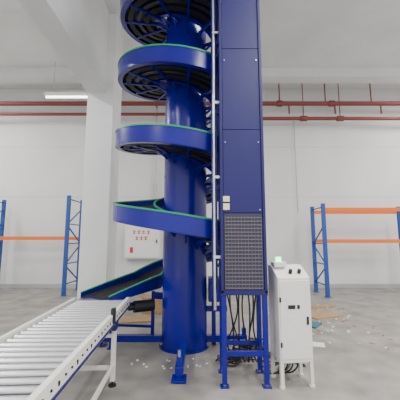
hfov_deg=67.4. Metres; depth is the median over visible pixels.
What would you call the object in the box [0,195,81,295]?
rack
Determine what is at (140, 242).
electrical panel
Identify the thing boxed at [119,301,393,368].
debris
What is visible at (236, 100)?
lift tower
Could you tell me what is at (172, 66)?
conveyor
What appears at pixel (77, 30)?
beam
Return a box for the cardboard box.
[137,293,161,313]
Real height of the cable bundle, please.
0.927 m
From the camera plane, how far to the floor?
3.77 m
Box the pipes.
[0,83,399,211]
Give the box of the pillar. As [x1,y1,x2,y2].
[77,13,123,298]
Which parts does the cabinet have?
door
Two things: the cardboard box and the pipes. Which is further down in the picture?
the cardboard box
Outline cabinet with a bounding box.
[261,257,314,389]
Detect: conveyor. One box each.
[0,297,129,399]
[80,0,246,382]
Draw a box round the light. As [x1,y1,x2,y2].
[44,61,87,97]
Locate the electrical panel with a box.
[124,224,160,258]
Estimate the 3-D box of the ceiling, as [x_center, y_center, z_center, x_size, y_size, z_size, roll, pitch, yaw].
[0.000,-4.766,4.167,18.400,0.150,13.000,0,-8,0]
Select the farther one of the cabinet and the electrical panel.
the electrical panel
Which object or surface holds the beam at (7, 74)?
attached to the ceiling
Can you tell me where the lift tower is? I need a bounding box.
[211,0,271,388]
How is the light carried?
hanging from the ceiling
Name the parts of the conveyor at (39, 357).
transfer plate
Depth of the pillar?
6.48 m
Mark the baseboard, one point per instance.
(1, 285)
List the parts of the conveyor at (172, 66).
drive motor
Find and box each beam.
[0,0,23,9]
[0,67,399,82]
[17,0,108,92]
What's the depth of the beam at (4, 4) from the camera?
6.07 m
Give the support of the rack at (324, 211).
on the floor
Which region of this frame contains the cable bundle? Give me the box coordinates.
[215,295,305,366]
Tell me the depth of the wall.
9.97 m
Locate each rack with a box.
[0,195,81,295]
[310,203,399,297]
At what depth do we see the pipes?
9.77 m
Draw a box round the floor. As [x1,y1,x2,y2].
[0,288,399,399]
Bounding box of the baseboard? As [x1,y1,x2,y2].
[0,284,399,287]
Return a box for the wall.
[0,89,399,283]
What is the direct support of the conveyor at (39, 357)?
on the floor
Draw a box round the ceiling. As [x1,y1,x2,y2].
[0,0,399,88]

